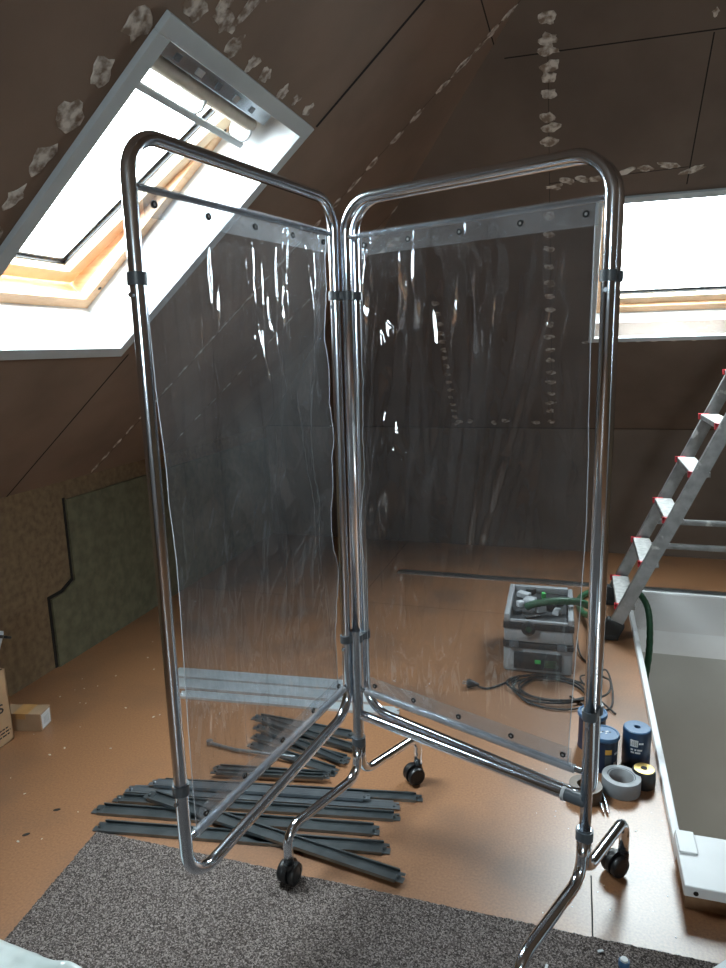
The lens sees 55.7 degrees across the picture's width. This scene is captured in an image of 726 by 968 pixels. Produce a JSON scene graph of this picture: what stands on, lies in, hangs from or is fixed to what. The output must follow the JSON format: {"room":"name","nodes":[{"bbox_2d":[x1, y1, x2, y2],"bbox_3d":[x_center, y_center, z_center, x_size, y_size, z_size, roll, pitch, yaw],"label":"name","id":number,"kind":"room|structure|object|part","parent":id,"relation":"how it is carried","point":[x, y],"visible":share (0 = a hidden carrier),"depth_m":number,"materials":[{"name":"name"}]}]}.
{"room":"attic under renovation","nodes":[
{"label":"attic under renovation","id":0,"kind":"room"},
{"bbox_2d":[0,426,272,696],"bbox_3d":[-1.896,0.816,1.774,0.114,1.046,7.900,2,12,17],"label":"wall","id":1,"kind":"structure","parent":0,"point":[77,568],"depth_m":3.50,"materials":[{"name":"brown wood"}]},
{"bbox_2d":[0,533,725,963],"bbox_3d":[0.875,1.345,0.967,5.718,0.221,7.800,2,12,17],"label":"floor","id":2,"kind":"structure","parent":0,"point":[479,839],"depth_m":2.60,"materials":[{"name":"brown wood"}]},
{"bbox_2d":[0,668,13,747],"bbox_3d":[-1.502,0.857,2.438,0.256,0.286,0.378,2,12,17],"label":"cardboard box","id":3,"kind":"object","parent":2,"relation":"on","point":[6,727],"visible":1,"depth_m":2.56,"materials":[{"name":"brown cardboard"}]},
{"bbox_2d":[0,726,9,739],"bbox_3d":[-1.346,0.933,2.521,0.001,0.032,0.136,2,12,17],"label":"print","id":4,"kind":"object","parent":3,"relation":"attached to","point":[4,730],"depth_m":2.56,"materials":[{"name":"black"}]},
{"bbox_2d":[0,631,11,646],"bbox_3d":[-1.412,0.756,2.493,0.112,0.443,0.287,3,12,20],"label":"roll","id":5,"kind":"object","parent":3,"relation":"in","point":[2,635],"visible":1,"depth_m":2.55,"materials":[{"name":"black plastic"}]},
{"bbox_2d":[10,704,51,730],"bbox_3d":[-1.333,0.912,2.685,0.201,0.073,0.073,0,11,5],"label":"carton","id":6,"kind":"object","parent":2,"relation":"on","point":[25,717],"visible":0.86,"depth_m":2.65,"materials":[{"name":"cardboard"}]},
{"bbox_2d":[22,808,59,835],"bbox_3d":[-0.998,1.049,2.134,0.021,0.003,0.138,3,12,22],"label":"chips","id":7,"kind":"object","parent":2,"relation":"on","point":[57,809],"visible":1,"depth_m":2.08,"materials":[{"name":"black"}]},
{"bbox_2d":[91,802,379,836],"bbox_3d":[-0.402,1.031,2.119,0.916,0.013,0.050,0,11,8],"label":"strip","id":8,"kind":"object","parent":2,"relation":"on","point":[320,825],"visible":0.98,"depth_m":2.11,"materials":[{"name":"grey metal"}]},
{"bbox_2d":[92,790,405,883],"bbox_3d":[-0.340,1.037,2.047,0.966,0.026,0.312,0,11,8],"label":"strip","id":9,"kind":"object","parent":2,"relation":"on","point":[118,827],"depth_m":2.03,"materials":[{"name":"grey metal"}]},
{"bbox_3d":[-0.295,1.030,2.039,0.903,0.013,0.044,4,12,25],"label":"steel strip","id":10,"kind":"part","parent":9,"relation":"part of","materials":[{"name":"grey metal"}]},
{"bbox_2d":[206,738,295,758],"bbox_3d":[-0.406,0.950,2.457,0.366,0.032,0.024,3,12,23],"label":"rod","id":11,"kind":"object","parent":2,"relation":"on","point":[209,742],"visible":1,"depth_m":2.46,"materials":[{"name":"grey metal"}]},
{"bbox_2d":[112,793,400,821],"bbox_3d":[-0.347,1.019,2.172,0.932,0.013,0.041,0,11,8],"label":"strip","id":12,"kind":"object","parent":2,"relation":"on","point":[126,798],"visible":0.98,"depth_m":2.16,"materials":[{"name":"grey metal"}]},
{"bbox_2d":[178,667,342,689],"bbox_3d":[-0.429,0.854,3.011,0.895,0.013,0.078,1,11,12],"label":"strip","id":13,"kind":"object","parent":2,"relation":"on","point":[190,673],"visible":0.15,"depth_m":3.01,"materials":[{"name":"grey metal"}]},
{"bbox_2d":[124,778,399,809],"bbox_3d":[-0.332,1.001,2.224,0.908,0.027,0.059,0,11,8],"label":"strip","id":14,"kind":"object","parent":2,"relation":"on","point":[137,789],"depth_m":2.22,"materials":[{"name":"grey metal"}]},
{"bbox_3d":[-0.343,0.992,2.234,0.739,0.013,0.035,0,11,8],"label":"steel strip","id":15,"kind":"part","parent":14,"relation":"part of","materials":[{"name":"grey metal"}]},
{"bbox_2d":[210,768,329,779],"bbox_3d":[-0.314,0.975,2.315,0.410,0.013,0.024,0,11,7],"label":"strip","id":16,"kind":"object","parent":2,"relation":"on","point":[221,771],"visible":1,"depth_m":2.31,"materials":[{"name":"grey metal"}]},
{"bbox_2d":[212,764,334,776],"bbox_3d":[-0.307,0.981,2.358,0.430,0.013,0.024,0,11,8],"label":"strip","id":17,"kind":"object","parent":2,"relation":"on","point":[230,766],"visible":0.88,"depth_m":2.37,"materials":[{"name":"grey metal"}]},
{"bbox_2d":[179,678,368,703],"bbox_3d":[-0.399,0.873,2.912,0.924,0.013,0.074,1,11,12],"label":"strip","id":18,"kind":"object","parent":2,"relation":"on","point":[184,683],"visible":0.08,"depth_m":2.91,"materials":[{"name":"grey metal"}]},
{"bbox_2d":[180,690,399,714],"bbox_3d":[-0.317,0.891,2.809,0.942,0.013,0.056,1,11,12],"label":"strip","id":19,"kind":"object","parent":2,"relation":"on","point":[188,694],"visible":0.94,"depth_m":2.82,"materials":[{"name":"grey metal"}]},
{"bbox_2d":[246,740,338,774],"bbox_3d":[-0.253,0.965,2.432,0.383,0.013,0.044,5,13,29],"label":"strip","id":20,"kind":"object","parent":2,"relation":"on","point":[315,764],"visible":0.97,"depth_m":2.42,"materials":[{"name":"grey metal"}]},
{"bbox_2d":[165,778,422,802],"bbox_3d":[-0.250,1.000,2.252,0.890,0.013,0.041,0,11,7],"label":"strip","id":21,"kind":"object","parent":2,"relation":"on","point":[398,796],"visible":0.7,"depth_m":2.23,"materials":[{"name":"grey metal"}]},
{"bbox_2d":[250,725,350,763],"bbox_3d":[-0.227,0.945,2.492,0.412,0.028,0.104,4,12,25],"label":"strip","id":22,"kind":"object","parent":2,"relation":"on","point":[263,737],"depth_m":2.50,"materials":[{"name":"grey metal"}]},
{"bbox_3d":[-0.224,0.938,2.489,0.407,0.013,0.032,7,14,35],"label":"steel strip","id":23,"kind":"part","parent":22,"relation":"part of","materials":[{"name":"grey metal"}]},
{"bbox_2d":[251,713,352,738],"bbox_3d":[-0.232,0.924,2.634,0.431,0.013,0.050,3,12,21],"label":"strip","id":24,"kind":"object","parent":2,"relation":"on","point":[343,733],"visible":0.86,"depth_m":2.63,"materials":[{"name":"grey metal"}]},
{"bbox_2d":[252,716,352,751],"bbox_3d":[-0.210,0.931,2.559,0.443,0.028,0.091,3,12,23],"label":"strip","id":25,"kind":"object","parent":2,"relation":"on","point":[310,740],"depth_m":2.56,"materials":[{"name":"grey metal"}]},
{"bbox_3d":[-0.210,0.924,2.558,0.442,0.013,0.034,5,13,30],"label":"steel strip","id":26,"kind":"part","parent":25,"relation":"part of","materials":[{"name":"grey metal"}]},
{"bbox_2d":[10,601,676,937],"bbox_3d":[-0.122,0.903,2.748,2.368,0.004,1.907,2,12,17],"label":"crumbs","id":27,"kind":"object","parent":2,"relation":"on","point":[194,601],"visible":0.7,"depth_m":2.43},
{"bbox_2d":[4,831,717,967],"bbox_3d":[0.136,1.195,1.174,2.344,0.031,1.216,2,12,17],"label":"rug","id":28,"kind":"object","parent":2,"relation":"on","point":[120,902],"depth_m":1.72,"materials":[{"name":"grey carpet"}]},
{"bbox_2d":[0,939,81,967],"bbox_3d":[-0.878,1.118,1.536,0.505,0.073,0.298,2,12,17],"label":"plastic bag","id":29,"kind":"object","parent":28,"relation":"on","point":[11,956],"visible":1,"depth_m":1.56,"materials":[{"name":"white plastic"}]},
{"bbox_3d":[0.599,1.098,1.578,0.025,0.021,0.025,2,12,17],"label":"bottle cap","id":30,"kind":"part","parent":28,"relation":"part of","materials":[{"name":"plastic"}]},
{"bbox_2d":[713,960,725,967],"bbox_3d":[0.847,1.082,1.438,0.200,0.095,0.160,-7,13,-26],"label":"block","id":31,"kind":"object","parent":28,"relation":"on","point":[722,964],"visible":1,"depth_m":1.47,"materials":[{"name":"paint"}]},
{"bbox_2d":[120,130,629,967],"bbox_3d":[0.101,0.215,1.557,0.734,1.804,1.016,8,15,40],"label":"folding screen","id":32,"kind":"object","parent":2,"relation":"on","point":[355,641],"visible":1,"depth_m":1.57,"materials":[{"name":"silver metal"}]},
{"bbox_3d":[-0.237,-0.574,1.464,0.013,0.013,0.676,5,13,29],"label":"curtain rod","id":33,"kind":"part","parent":32,"relation":"part of","materials":[{"name":"silver metal"}]},
{"bbox_3d":[-0.222,0.059,1.587,0.027,1.492,0.698,5,13,29],"label":"panel frame","id":34,"kind":"part","parent":32,"relation":"part of","materials":[{"name":"silver metal"}]},
{"bbox_3d":[-0.207,0.663,1.705,0.013,0.051,0.667,5,13,29],"label":"curtain rod","id":35,"kind":"part","parent":32,"relation":"part of","materials":[{"name":"silver metal"}]},
{"bbox_3d":[-0.108,0.895,1.936,0.027,0.215,0.315,8,15,40],"label":"arm","id":36,"kind":"part","parent":32,"relation":"part of","materials":[{"name":"silver metal"}]},
{"bbox_3d":[0.088,0.847,2.156,0.027,0.215,0.301,8,15,41],"label":"arm","id":37,"kind":"part","parent":32,"relation":"part of","materials":[{"name":"silver metal"}]},
{"bbox_3d":[0.256,0.631,1.789,0.666,0.020,0.013,7,14,38],"label":"curtain rod","id":38,"kind":"part","parent":32,"relation":"part of","materials":[{"name":"silver metal"}]},
{"bbox_3d":[0.220,-0.594,1.549,0.676,0.013,0.013,7,14,38],"label":"curtain rod","id":39,"kind":"part","parent":32,"relation":"part of","materials":[{"name":"silver metal"}]},
{"bbox_3d":[0.236,0.039,1.675,0.703,1.498,0.027,7,14,38],"label":"panel frame","id":40,"kind":"part","parent":32,"relation":"part of","materials":[{"name":"silver metal"}]},
{"bbox_3d":[0.258,0.013,1.698,0.702,1.457,0.026,7,14,38],"label":"panel frame","id":41,"kind":"part","parent":32,"relation":"part of","materials":[{"name":"silver metal"}]},
{"bbox_3d":[0.418,0.963,1.525,0.027,0.215,0.323,9,15,41],"label":"arm","id":42,"kind":"part","parent":32,"relation":"part of","materials":[{"name":"silver metal"}]},
{"bbox_3d":[0.616,0.915,1.743,0.027,0.215,0.291,8,15,40],"label":"arm","id":43,"kind":"part","parent":32,"relation":"part of","materials":[{"name":"silver metal"}]},
{"bbox_2d":[397,569,725,595],"bbox_3d":[1.543,0.603,4.022,2.750,0.010,0.078,2,12,17],"label":"trim","id":44,"kind":"structure","parent":2,"relation":"on","point":[401,571],"depth_m":4.18,"materials":[{"name":"metal"}]},
{"bbox_2d":[569,774,602,806],"bbox_3d":[0.706,0.972,2.183,0.102,0.044,0.102,2,12,17],"label":"tape roll","id":45,"kind":"object","parent":2,"relation":"on","point":[575,781],"visible":0.34,"depth_m":2.16,"materials":[{"name":"beige paper"}]},
{"bbox_2d":[577,705,607,748],"bbox_3d":[0.816,0.871,2.448,0.102,0.135,0.102,5,13,28],"label":"tin can","id":46,"kind":"object","parent":2,"relation":"on","point":[604,716],"visible":0.34,"depth_m":2.43,"materials":[{"name":"blue metal"}]},
{"bbox_3d":[0.814,0.813,2.437,0.102,0.016,0.102,5,13,28],"label":"lid","id":47,"kind":"part","parent":46,"relation":"part of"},
{"bbox_2d":[598,791,608,813],"bbox_3d":[0.749,0.985,2.179,0.031,0.014,0.165,-1,11,2],"label":"pliers","id":48,"kind":"object","parent":2,"relation":"on","point":[603,795],"visible":0.49,"depth_m":2.13,"materials":[{"name":"silver metal"}]},
{"bbox_2d":[598,725,619,772],"bbox_3d":[0.816,0.899,2.329,0.098,0.128,0.098,-4,12,-14],"label":"tin can","id":49,"kind":"object","parent":2,"relation":"on","point":[609,736],"visible":0.56,"depth_m":2.29,"materials":[{"name":"blue metal"}]},
{"bbox_3d":[0.814,0.844,2.318,0.098,0.016,0.098,-4,12,-14],"label":"lid","id":50,"kind":"part","parent":49,"relation":"part of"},
{"bbox_2d":[601,765,641,800],"bbox_3d":[0.831,0.961,2.212,0.120,0.050,0.120,2,12,17],"label":"tape roll","id":51,"kind":"object","parent":2,"relation":"on","point":[629,789],"visible":0.98,"depth_m":2.18,"materials":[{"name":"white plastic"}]},
{"bbox_2d":[621,720,651,767],"bbox_3d":[0.930,0.889,2.339,0.091,0.138,0.092,5,13,29],"label":"roll","id":52,"kind":"object","parent":2,"relation":"on","point":[636,737],"visible":0.94,"depth_m":2.31,"materials":[{"name":"blue plastic"}]},
{"bbox_2d":[632,763,655,791],"bbox_3d":[0.911,0.949,2.232,0.074,0.062,0.074,2,12,17],"label":"tape roll","id":53,"kind":"object","parent":2,"relation":"on","point":[647,773],"visible":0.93,"depth_m":2.20,"materials":[{"name":"black plastic"}]},
{"bbox_2d":[604,369,725,640],"bbox_3d":[2.000,-0.314,3.147,1.667,2.133,0.560,2,12,17],"label":"step ladder","id":54,"kind":"object","parent":2,"relation":"on","point":[623,594],"visible":0.98,"depth_m":3.33,"materials":[{"name":"metal"}]},
{"bbox_2d":[0,0,725,497],"bbox_3d":[0.796,-0.857,0.571,5.784,2.568,7.866,2,12,17],"label":"ceiling","id":55,"kind":"structure","parent":0,"point":[377,83],"depth_m":2.80,"materials":[{"name":"brown wood"}]},
{"bbox_2d":[0,10,313,359],"bbox_3d":[-0.720,-0.812,1.955,0.954,0.887,0.809,2,12,17],"label":"window","id":56,"kind":"structure","parent":55,"relation":"attached to","point":[224,108],"depth_m":2.19,"materials":[{"name":"paint"}]},
{"bbox_3d":[-0.797,-0.899,1.961,0.796,0.715,0.723,2,12,17],"label":"frame","id":57,"kind":"part","parent":56,"relation":"part of","materials":[{"name":"brown wood"}]},
{"bbox_3d":[-0.801,-0.905,1.961,0.773,0.551,0.663,2,12,17],"label":"sash","id":58,"kind":"part","parent":56,"relation":"part of","materials":[{"name":"brown wood"}]},
{"bbox_2d":[588,188,725,342],"bbox_3d":[1.570,-1.135,3.398,0.830,0.835,0.894,2,12,17],"label":"window","id":59,"kind":"structure","parent":55,"relation":"attached to","point":[698,302],"depth_m":3.72,"materials":[{"name":"paint"}]},
{"bbox_3d":[1.590,-1.230,3.451,0.770,0.672,0.746,2,12,17],"label":"frame","id":60,"kind":"part","parent":59,"relation":"part of","materials":[{"name":"brown wood"}]},
{"bbox_3d":[1.589,-1.227,3.450,0.710,0.589,0.663,2,12,17],"label":"sash","id":61,"kind":"part","parent":59,"relation":"part of","materials":[{"name":"brown wood"}]},
{"bbox_2d":[266,426,725,559],"bbox_3d":[2.017,0.155,4.582,5.718,1.046,0.100,2,12,17],"label":"wall","id":62,"kind":"structure","parent":0,"point":[521,488],"depth_m":4.85,"materials":[{"name":"brown wood"}]},
{"bbox_2d":[642,652,725,839],"bbox_3d":[2.051,2.265,3.215,2.600,2.240,2.920,2,12,17],"label":"wall","id":63,"kind":"structure","parent":0,"point":[688,694],"depth_m":4.03,"materials":[{"name":"beige paint"}]},
{"bbox_2d":[629,610,678,859],"bbox_3d":[1.205,0.995,2.975,0.022,0.388,2.210,2,12,17],"label":"trim","id":64,"kind":"structure","parent":63,"relation":"attached to","point":[663,775],"depth_m":2.44,"materials":[{"name":"white paint"}]},
{"bbox_2d":[633,590,725,659],"bbox_3d":[1.692,1.009,2.837,0.990,0.388,2.190,2,12,17],"label":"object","id":65,"kind":"structure","parent":63,"relation":"attached to","point":[671,642],"depth_m":3.90,"materials":[{"name":"white paint"}]},
{"bbox_2d":[673,829,725,915],"bbox_3d":[1.367,1.216,1.703,1.097,0.442,0.208,2,12,17],"label":"trim","id":66,"kind":"structure","parent":63,"relation":"attached to","point":[700,860],"depth_m":1.77,"materials":[{"name":"white paint"}]},
{"bbox_3d":[2.081,3.412,3.443,2.600,0.100,2.920,2,12,17],"label":"floor","id":67,"kind":"structure","parent":0,"visible":0},
{"bbox_2d":[462,584,652,714],"bbox_3d":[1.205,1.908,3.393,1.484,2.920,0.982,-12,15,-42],"label":"vacuum cleaner","id":68,"kind":"object","parent":67,"relation":"on","point":[538,623],"visible":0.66,"depth_m":2.99,"materials":[{"name":"plastic"}]},
{"bbox_3d":[0.759,0.773,2.991,0.202,0.076,0.014,2,12,16],"label":"panel","id":69,"kind":"part","parent":68,"relation":"part of","materials":[{"name":"grey plastic"}]},
{"bbox_2d":[504,584,573,626],"bbox_3d":[0.808,0.547,3.140,0.292,0.038,0.395,2,12,16],"label":"tray","id":70,"kind":"object","parent":68,"relation":"on","point":[518,612],"depth_m":3.06,"materials":[{"name":"grey plastic"}]},
{"bbox_3d":[0.868,0.814,2.904,0.658,0.063,0.421,-9,14,-34],"label":"power cord","id":71,"kind":"part","parent":68,"relation":"part of","materials":[{"name":"black rubber"}]}
]}

